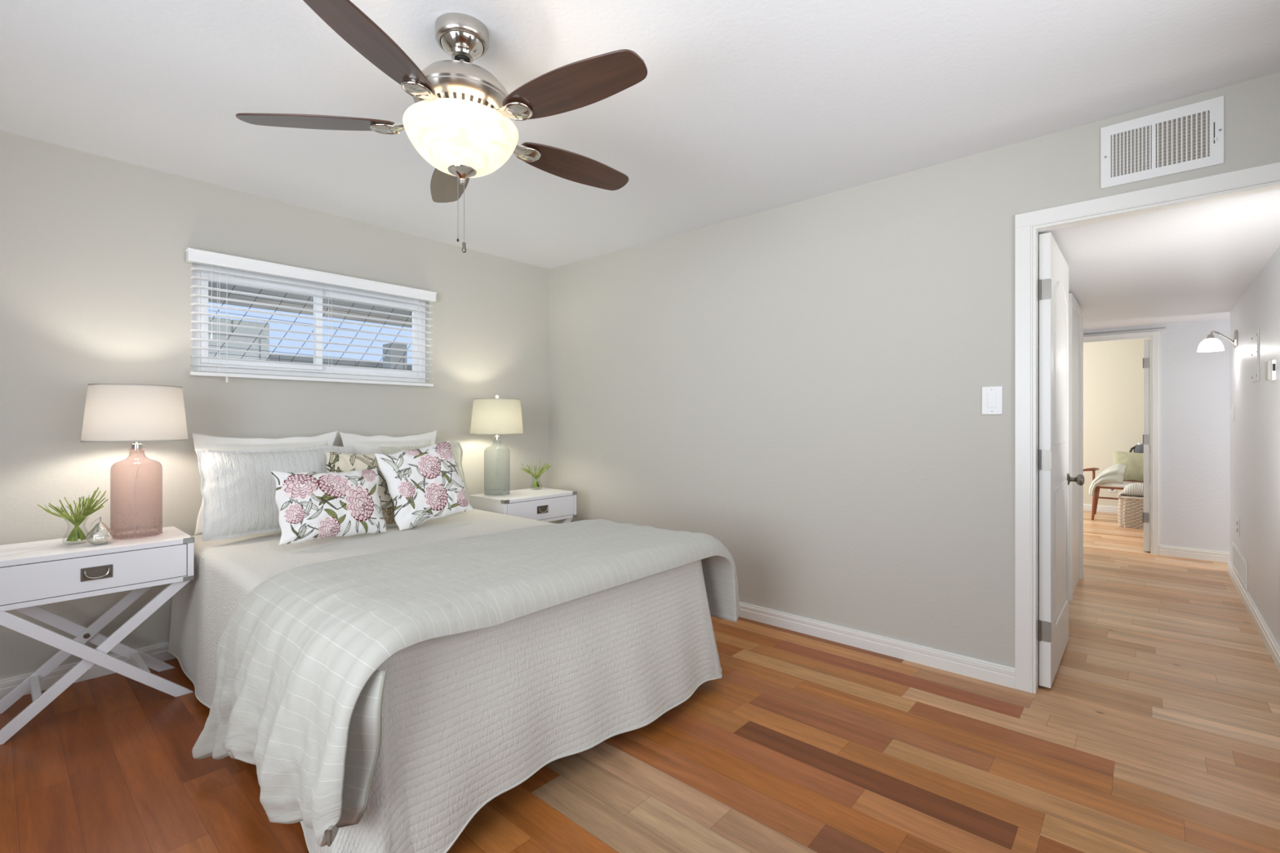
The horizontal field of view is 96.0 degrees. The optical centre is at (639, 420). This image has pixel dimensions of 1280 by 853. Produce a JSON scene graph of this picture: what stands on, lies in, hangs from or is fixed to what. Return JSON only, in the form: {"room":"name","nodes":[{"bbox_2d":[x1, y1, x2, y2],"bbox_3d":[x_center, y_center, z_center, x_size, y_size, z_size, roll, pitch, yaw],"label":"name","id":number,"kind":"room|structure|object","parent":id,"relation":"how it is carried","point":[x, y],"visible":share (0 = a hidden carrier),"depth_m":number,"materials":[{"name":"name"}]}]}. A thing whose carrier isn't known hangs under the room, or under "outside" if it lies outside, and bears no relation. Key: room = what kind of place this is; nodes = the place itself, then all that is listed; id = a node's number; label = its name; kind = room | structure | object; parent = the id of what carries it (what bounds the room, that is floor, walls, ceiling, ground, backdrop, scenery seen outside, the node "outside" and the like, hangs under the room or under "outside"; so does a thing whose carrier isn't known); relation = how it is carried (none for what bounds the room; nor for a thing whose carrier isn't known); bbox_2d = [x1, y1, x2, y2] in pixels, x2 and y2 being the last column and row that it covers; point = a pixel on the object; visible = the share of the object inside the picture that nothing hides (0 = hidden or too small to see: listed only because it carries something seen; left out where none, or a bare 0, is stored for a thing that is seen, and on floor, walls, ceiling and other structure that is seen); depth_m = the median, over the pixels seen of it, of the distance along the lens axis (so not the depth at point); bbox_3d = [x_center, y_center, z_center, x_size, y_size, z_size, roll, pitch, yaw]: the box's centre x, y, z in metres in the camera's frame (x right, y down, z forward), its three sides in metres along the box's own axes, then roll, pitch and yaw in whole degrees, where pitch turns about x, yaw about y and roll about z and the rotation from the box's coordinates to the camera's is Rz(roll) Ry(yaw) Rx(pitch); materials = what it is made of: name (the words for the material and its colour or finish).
{"room":"bedroom","nodes":[
{"label":"bedroom","id":0,"kind":"room"},
{"bbox_2d":[0,130,549,679],"bbox_3d":[-2.236,-0.103,3.148,0.140,2.600,4.455,0,0,41],"label":"wall","id":1,"kind":"structure","parent":0,"point":[95,282],"depth_m":2.87,"materials":[{"name":"grey paint"}]},
{"bbox_2d":[0,641,176,699],"bbox_3d":[-2.149,1.153,3.128,0.016,0.088,4.260,0,0,41],"label":"baseboard","id":2,"kind":"structure","parent":1,"relation":"attached to","point":[159,651],"depth_m":2.64,"materials":[{"name":"white wood"}]},
{"bbox_2d":[191,262,425,382],"bbox_3d":[-1.923,-0.545,3.497,0.062,0.575,1.303,0,0,41],"label":"window","id":3,"kind":"structure","parent":1,"relation":"in","point":[204,353],"depth_m":3.39,"materials":[{"name":"white plastic"}]},
{"bbox_2d":[185,247,436,386],"bbox_3d":[-1.849,-0.535,3.424,0.058,0.672,1.354,0,0,41],"label":"window blind","id":4,"kind":"object","parent":3,"relation":"attached to","point":[193,255],"visible":1,"depth_m":3.31,"materials":[{"name":"white plastic"}]},
{"bbox_2d":[208,284,412,370],"bbox_3d":[-1.990,-0.534,3.556,0.005,0.593,1.323,0,0,41],"label":"window grille","id":5,"kind":"object","parent":1,"relation":"attached to","point":[235,285],"visible":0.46,"depth_m":3.46,"materials":[{"name":"grey metal"}]},
{"bbox_2d":[0,0,1279,269],"bbox_3d":[-0.550,-1.323,1.658,4.640,0.160,4.455,0,0,41],"label":"ceiling","id":6,"kind":"structure","parent":0,"point":[741,108],"depth_m":2.16,"materials":[{"name":"white paint"}]},
{"bbox_2d":[235,0,647,253],"bbox_3d":[-0.527,-0.889,1.845,1.273,0.703,1.264,0,0,41],"label":"ceiling fan","id":7,"kind":"object","parent":6,"relation":"hanging from","point":[458,121],"visible":1,"depth_m":1.72,"materials":[{"name":"brown wood"}]},
{"bbox_2d":[0,511,1279,852],"bbox_3d":[2.264,1.197,3.612,6.390,0.001,11.224,0,0,41],"label":"floor","id":8,"kind":"structure","parent":0,"point":[1156,729],"depth_m":2.02,"materials":[{"name":"brown wood"}]},
{"bbox_2d":[0,526,194,744],"bbox_3d":[-2.318,0.856,2.432,0.424,0.683,0.627,0,0,41],"label":"nightstand","id":9,"kind":"object","parent":8,"relation":"on","point":[33,574],"visible":0.99,"depth_m":2.35,"materials":[{"name":"white paint"}]},
{"bbox_2d":[85,516,114,544],"bbox_3d":[-2.249,0.458,2.400,0.088,0.112,0.088,0,0,41],"label":"pear ornament","id":10,"kind":"object","parent":9,"relation":"on","point":[100,534],"visible":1,"depth_m":2.38,"materials":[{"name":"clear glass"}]},
{"bbox_2d":[80,383,188,530],"bbox_3d":[-2.239,0.178,2.564,0.363,0.666,0.363,0,0,41],"label":"table lamp","id":11,"kind":"object","parent":9,"relation":"on","point":[135,413],"visible":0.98,"depth_m":2.43,"materials":[{"name":"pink fabric"}]},
{"bbox_2d":[131,441,142,449],"bbox_3d":[-2.239,0.098,2.564,0.039,0.065,0.039,0,0,41],"label":"socket","id":12,"kind":"object","parent":11,"relation":"attached to","point":[135,446],"depth_m":2.55,"materials":[{"name":"silver metal"}]},
{"bbox_3d":[-2.359,0.460,2.412,0.088,0.105,0.088,0,0,41],"label":"vase","id":13,"kind":"object","parent":9,"relation":"on","visible":0},
{"bbox_2d":[37,487,108,541],"bbox_3d":[-2.362,0.392,2.407,0.221,0.218,0.215,0,0,41],"label":"bunch","id":14,"kind":"object","parent":13,"relation":"in","point":[77,533],"visible":1,"depth_m":2.40,"materials":[{"name":"green plant"}]},
{"bbox_2d":[469,487,577,523],"bbox_3d":[-0.815,0.856,4.074,0.424,0.683,0.627,0,0,41],"label":"nightstand","id":15,"kind":"object","parent":8,"relation":"on","point":[540,504],"visible":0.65,"depth_m":3.95,"materials":[{"name":"white wood"}]},
{"bbox_2d":[470,395,524,490],"bbox_3d":[-0.992,0.166,3.997,0.363,0.689,0.363,0,0,41],"label":"table lamp","id":16,"kind":"object","parent":15,"relation":"on","point":[496,416],"visible":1,"depth_m":3.85,"materials":[{"name":"grey fabric"}]},
{"bbox_2d":[493,435,499,439],"bbox_3d":[-0.992,0.102,3.997,0.039,0.064,0.039,0,0,41],"label":"socket","id":17,"kind":"object","parent":16,"relation":"attached to","point":[495,437],"depth_m":3.98,"materials":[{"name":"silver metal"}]},
{"bbox_3d":[-0.776,0.460,4.310,0.088,0.105,0.088,0,0,41],"label":"vase","id":18,"kind":"object","parent":15,"relation":"on","visible":0},
{"bbox_2d":[520,460,551,488],"bbox_3d":[-0.780,0.403,4.312,0.239,0.197,0.193,0,0,-11],"label":"bunch","id":19,"kind":"object","parent":18,"relation":"in","point":[535,485],"visible":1,"depth_m":4.29,"materials":[{"name":"green plant"}]},
{"bbox_2d":[1083,467,1143,519],"bbox_3d":[5.840,0.868,6.961,0.764,0.662,0.619,0,0,41],"label":"wooden armchair","id":20,"kind":"object","parent":8,"relation":"on","point":[1105,486],"visible":0.36,"depth_m":6.94,"materials":[{"name":"brown wood"}]},
{"bbox_2d":[1088,463,1128,496],"bbox_3d":[5.596,0.712,6.853,0.445,0.392,0.174,0,0,8],"label":"throw blanket","id":21,"kind":"object","parent":20,"relation":"on","point":[1115,473],"visible":1,"depth_m":6.85,"materials":[{"name":"grey fabric"}]},
{"bbox_2d":[1112,451,1143,481],"bbox_3d":[5.975,0.559,6.936,0.445,0.361,0.152,0,0,45],"label":"cushion","id":22,"kind":"object","parent":20,"relation":"on","point":[1135,461],"visible":0.54,"depth_m":6.93,"materials":[{"name":"beige fabric"}]},
{"bbox_2d":[1117,493,1143,528],"bbox_3d":[5.629,1.023,6.477,0.396,0.349,0.355,0,0,41],"label":"wicker basket","id":23,"kind":"object","parent":8,"relation":"on","point":[1131,507],"visible":0.44,"depth_m":6.42,"materials":[{"name":"beige wicker"}]},
{"bbox_2d":[1117,482,1143,498],"bbox_3d":[5.605,0.788,6.477,0.355,0.176,0.299,0,0,41],"label":"patterned throw","id":24,"kind":"object","parent":23,"relation":"in","point":[1137,488],"visible":0.62,"depth_m":6.44,"materials":[{"name":"white fabric"}]},
{"bbox_3d":[6.411,0.826,7.014,0.620,0.742,0.280,0,0,41],"label":"console shelf","id":25,"kind":"object","parent":8,"relation":"on","visible":0},
{"bbox_2d":[1128,442,1143,453],"bbox_3d":[6.234,0.365,7.115,0.257,0.185,0.228,0,0,-11],"label":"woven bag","id":26,"kind":"object","parent":25,"relation":"on","point":[1139,448],"visible":0.41,"depth_m":7.11,"materials":[{"name":"grey"}]},
{"bbox_2d":[549,71,1279,667],"bbox_3d":[0.959,-0.103,3.260,4.500,2.600,0.055,0,0,41],"label":"wall","id":27,"kind":"structure","parent":0,"point":[797,387],"depth_m":3.10,"materials":[{"name":"grey paint"}]},
{"bbox_2d":[738,601,1014,688],"bbox_3d":[0.470,1.153,3.644,3.225,0.088,0.016,0,0,41],"label":"baseboard","id":28,"kind":"structure","parent":27,"relation":"attached to","point":[997,673],"depth_m":2.94,"materials":[{"name":"white wood"}]},
{"bbox_2d":[982,386,1002,414],"bbox_3d":[1.613,-0.092,2.640,0.082,0.128,0.008,0,0,41],"label":"light switch","id":29,"kind":"object","parent":27,"relation":"attached to","point":[992,397],"visible":1,"depth_m":2.63,"materials":[{"name":"white plastic"}]},
{"bbox_2d":[1038,232,1084,688],"bbox_3d":[2.076,0.176,2.820,0.117,2.018,0.772,0,0,41],"label":"door","id":30,"kind":"structure","parent":27,"relation":"in","point":[1055,479],"depth_m":2.62,"materials":[{"name":"white wood"}]},
{"bbox_2d":[1014,162,1279,693],"bbox_3d":[2.026,0.140,2.268,0.929,2.114,0.019,0,0,41],"label":"trim","id":31,"kind":"structure","parent":27,"relation":"attached to","point":[1026,224],"depth_m":2.53,"materials":[{"name":"white wood"}]},
{"bbox_2d":[1101,95,1223,188],"bbox_3d":[2.037,-1.083,2.260,0.358,0.250,0.016,0,0,41],"label":"air vent","id":32,"kind":"object","parent":27,"relation":"in","point":[1189,137],"visible":1,"depth_m":2.25,"materials":[{"name":"white plastic"}]},
{"bbox_2d":[1038,243,1069,667],"bbox_3d":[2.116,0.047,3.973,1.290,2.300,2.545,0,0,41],"label":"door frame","id":33,"kind":"structure","parent":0,"point":[1038,243],"depth_m":2.79,"materials":[{"name":"white paint"}]},
{"bbox_2d":[1068,293,1083,601],"bbox_3d":[3.107,0.177,4.103,0.024,2.040,0.782,0,0,41],"label":"door","id":34,"kind":"structure","parent":33,"relation":"in","point":[1075,312],"depth_m":4.12,"materials":[{"name":"white wood"}]},
{"bbox_2d":[1083,337,1150,506],"bbox_3d":[5.270,-0.053,6.554,4.200,2.500,2.700,0,0,41],"label":"wall","id":35,"kind":"structure","parent":0,"point":[1113,371],"depth_m":7.49,"materials":[{"name":"beige paint"}]},
{"bbox_2d":[1083,503,1118,513],"bbox_3d":[6.092,1.153,7.484,4.000,0.088,0.016,0,0,41],"label":"baseboard","id":36,"kind":"structure","parent":35,"relation":"attached to","point":[1104,508],"depth_m":7.52,"materials":[{"name":"white wood"}]},
{"bbox_2d":[1108,488,1115,492],"bbox_3d":[6.121,0.867,7.464,0.074,0.120,0.008,0,0,41],"label":"outlet","id":37,"kind":"object","parent":35,"relation":"attached to","point":[1109,490],"visible":0.44,"depth_m":7.46,"materials":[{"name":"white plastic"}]},
{"bbox_2d":[1083,318,1230,554],"bbox_3d":[4.749,0.047,5.133,4.900,2.300,0.120,0,0,41],"label":"wall","id":38,"kind":"structure","parent":0,"point":[1194,387],"depth_m":5.01,"materials":[{"name":"white paint"}]},
{"bbox_2d":[1083,331,1158,554],"bbox_3d":[4.290,0.200,5.445,0.910,1.995,0.019,0,0,41],"label":"trim","id":39,"kind":"structure","parent":38,"relation":"attached to","point":[1153,335],"depth_m":5.16,"materials":[{"name":"white wood"}]},
{"bbox_2d":[1083,327,1165,334],"bbox_3d":[4.312,-0.824,5.431,0.950,0.006,0.012,0,0,41],"label":"trim","id":40,"kind":"structure","parent":38,"relation":"attached to","point":[1161,327],"depth_m":5.29,"materials":[{"name":"white paint"}]},
{"bbox_2d":[1142,339,1150,551],"bbox_3d":[4.836,0.226,5.503,0.054,1.918,0.770,0,0,41],"label":"door","id":41,"kind":"structure","parent":38,"relation":"in","point":[1146,360],"depth_m":5.22,"materials":[{"name":"white wood"}]},
{"bbox_2d":[1159,544,1230,562],"bbox_3d":[5.549,1.153,4.335,2.443,0.088,0.016,0,0,41],"label":"baseboard","id":42,"kind":"structure","parent":38,"relation":"attached to","point":[1174,551],"depth_m":4.99,"materials":[{"name":"white wood"}]},
{"bbox_2d":[1038,189,1279,330],"bbox_3d":[3.707,-0.981,3.501,4.300,0.245,3.945,0,0,41],"label":"ceiling","id":43,"kind":"structure","parent":0,"point":[1193,263],"depth_m":3.09,"materials":[{"name":"white paint"}]},
{"bbox_2d":[1230,245,1279,646],"bbox_3d":[3.593,0.047,3.236,0.140,2.300,3.395,0,0,41],"label":"wall","id":44,"kind":"structure","parent":0,"point":[1255,430],"depth_m":3.32,"materials":[{"name":"white paint"}]},
{"bbox_2d":[1196,329,1237,352],"bbox_3d":[4.253,-0.589,4.250,0.211,0.149,0.148,0,0,41],"label":"wall sconce","id":45,"kind":"object","parent":44,"relation":"attached to","point":[1211,344],"visible":1,"depth_m":4.23,"materials":[{"name":"white glass"}]},
{"bbox_2d":[1231,404,1234,421],"bbox_3d":[4.494,-0.058,4.371,0.012,0.124,0.120,0,0,41],"label":"light switch","id":46,"kind":"object","parent":44,"relation":"attached to","point":[1232,406],"visible":1,"depth_m":4.34,"materials":[{"name":"white plastic"}]},
{"bbox_2d":[1236,517,1239,536],"bbox_3d":[4.270,0.759,4.115,0.008,0.120,0.080,0,0,41],"label":"outlet","id":47,"kind":"object","parent":44,"relation":"attached to","point":[1237,519],"visible":1,"depth_m":4.09,"materials":[{"name":"white plastic"}]},
{"bbox_2d":[1232,542,1247,590],"bbox_3d":[4.204,1.010,4.040,0.008,0.187,0.800,0,0,41],"label":"air vent","id":48,"kind":"object","parent":44,"relation":"in","point":[1239,562],"visible":1,"depth_m":3.98,"materials":[{"name":"white plastic"}]},
{"bbox_2d":[1226,560,1279,672],"bbox_3d":[3.536,1.153,3.289,0.016,0.088,3.390,0,0,41],"label":"baseboard","id":49,"kind":"structure","parent":44,"relation":"attached to","point":[1273,648],"depth_m":3.31,"materials":[{"name":"white wood"}]},
{"bbox_2d":[1251,328,1258,382],"bbox_3d":[3.687,-0.383,3.455,0.008,0.300,0.260,0,0,41],"label":"access panel","id":50,"kind":"object","parent":44,"relation":"attached to","point":[1255,338],"visible":1,"depth_m":3.42,"materials":[{"name":"white paint"}]},
{"bbox_2d":[1265,359,1276,381],"bbox_3d":[3.228,-0.255,2.953,0.030,0.104,0.152,0,0,41],"label":"thermostat","id":51,"kind":"object","parent":44,"relation":"attached to","point":[1270,365],"visible":1,"depth_m":2.90,"materials":[{"name":"white plastic"}]},
{"bbox_3d":[-0.983,0.900,2.731,2.030,0.595,1.510,0,0,41],"label":"bed","id":52,"kind":"object","parent":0,"visible":0},
{"bbox_2d":[167,508,722,852],"bbox_3d":[-0.957,0.877,2.687,2.250,0.618,1.725,0,0,41],"label":"bedspread","id":53,"kind":"object","parent":52,"relation":"on","point":[468,717],"visible":0.49,"depth_m":1.92,"materials":[{"name":"beige fabric"}]},
{"bbox_2d":[191,430,338,536],"bbox_3d":[-1.970,0.312,3.094,0.171,0.507,0.693,0,0,39],"label":"pillow","id":54,"kind":"object","parent":53,"relation":"on","point":[201,442],"visible":0.21,"depth_m":3.03,"materials":[{"name":"white fabric"}]},
{"bbox_2d":[195,444,348,542],"bbox_3d":[-1.810,0.348,2.914,0.187,0.428,0.684,0,0,40],"label":"quilted pillow","id":55,"kind":"object","parent":53,"relation":"on","point":[238,487],"visible":0.61,"depth_m":2.75,"materials":[{"name":"grey fabric"}]},
{"bbox_2d":[271,468,386,545],"bbox_3d":[-1.460,0.393,2.739,0.174,0.338,0.516,0,0,35],"label":"lumbar cushion","id":56,"kind":"object","parent":53,"relation":"on","point":[312,505],"visible":1,"depth_m":2.67,"materials":[{"name":"fabric"}]},
{"bbox_2d":[324,452,395,524],"bbox_3d":[-1.446,0.365,3.049,0.428,0.403,0.145,0,0,-40],"label":"square cushion","id":57,"kind":"object","parent":53,"relation":"on","point":[336,462],"visible":0.29,"depth_m":3.04,"materials":[{"name":"fabric"}]},
{"bbox_2d":[338,430,437,455],"bbox_3d":[-1.534,0.314,3.587,0.172,0.501,0.621,0,0,45],"label":"pillow","id":58,"kind":"object","parent":53,"relation":"on","point":[355,443],"visible":0.23,"depth_m":3.52,"materials":[{"name":"white fabric"}]},
{"bbox_2d":[374,440,473,530],"bbox_3d":[-1.169,0.343,3.153,0.208,0.451,0.492,0,0,45],"label":"square cushion","id":59,"kind":"object","parent":53,"relation":"on","point":[424,484],"visible":1,"depth_m":3.08,"materials":[{"name":"fabric"}]},
{"bbox_2d":[379,441,469,502],"bbox_3d":[-1.299,0.347,3.515,0.520,0.423,0.170,0,0,-44],"label":"quilted pillow","id":60,"kind":"object","parent":53,"relation":"on","point":[456,449],"visible":0.2,"depth_m":3.64,"materials":[{"name":"white fabric"}]},
{"bbox_2d":[191,519,740,846],"bbox_3d":[-0.498,0.813,2.310,1.118,0.636,1.920,0,0,41],"label":"blanket","id":61,"kind":"object","parent":53,"relation":"on","point":[299,692],"visible":0.94,"depth_m":1.67,"materials":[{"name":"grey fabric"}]},
{"label":"outside","id":62,"kind":"structure","parent":0,"visible":0},
{"bbox_3d":[-5.302,1.257,8.755,11.840,0.080,24.000,0,0,41],"label":"ground","id":63,"kind":"structure","parent":62,"visible":0},
{"bbox_2d":[208,316,269,360],"bbox_3d":[-3.691,0.187,4.416,0.200,2.020,1.430,0,0,41],"label":"wall","id":64,"kind":"structure","parent":63,"relation":"on","point":[220,328],"depth_m":4.72,"materials":[{"name":"grey"}]},
{"bbox_2d":[266,354,412,370],"bbox_3d":[-2.225,0.252,8.039,0.200,1.890,5.400,0,0,41],"label":"wall","id":65,"kind":"structure","parent":63,"relation":"on","point":[300,359],"depth_m":6.47,"materials":[{"name":"grey"}]},
{"bbox_2d":[382,342,407,369],"bbox_3d":[-2.685,0.182,6.310,0.200,2.030,0.180,0,0,41],"label":"stone pillar","id":66,"kind":"structure","parent":63,"relation":"on","point":[397,353],"depth_m":6.24,"materials":[{"name":"grey"}]},
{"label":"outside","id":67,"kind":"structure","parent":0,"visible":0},
{"bbox_2d":[208,280,412,328],"bbox_3d":[-2.156,-1.175,5.976,3.065,0.184,12.000,0,0,41],"label":"patio cover","id":68,"kind":"object","parent":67,"point":[220,286],"visible":0.11,"depth_m":5.79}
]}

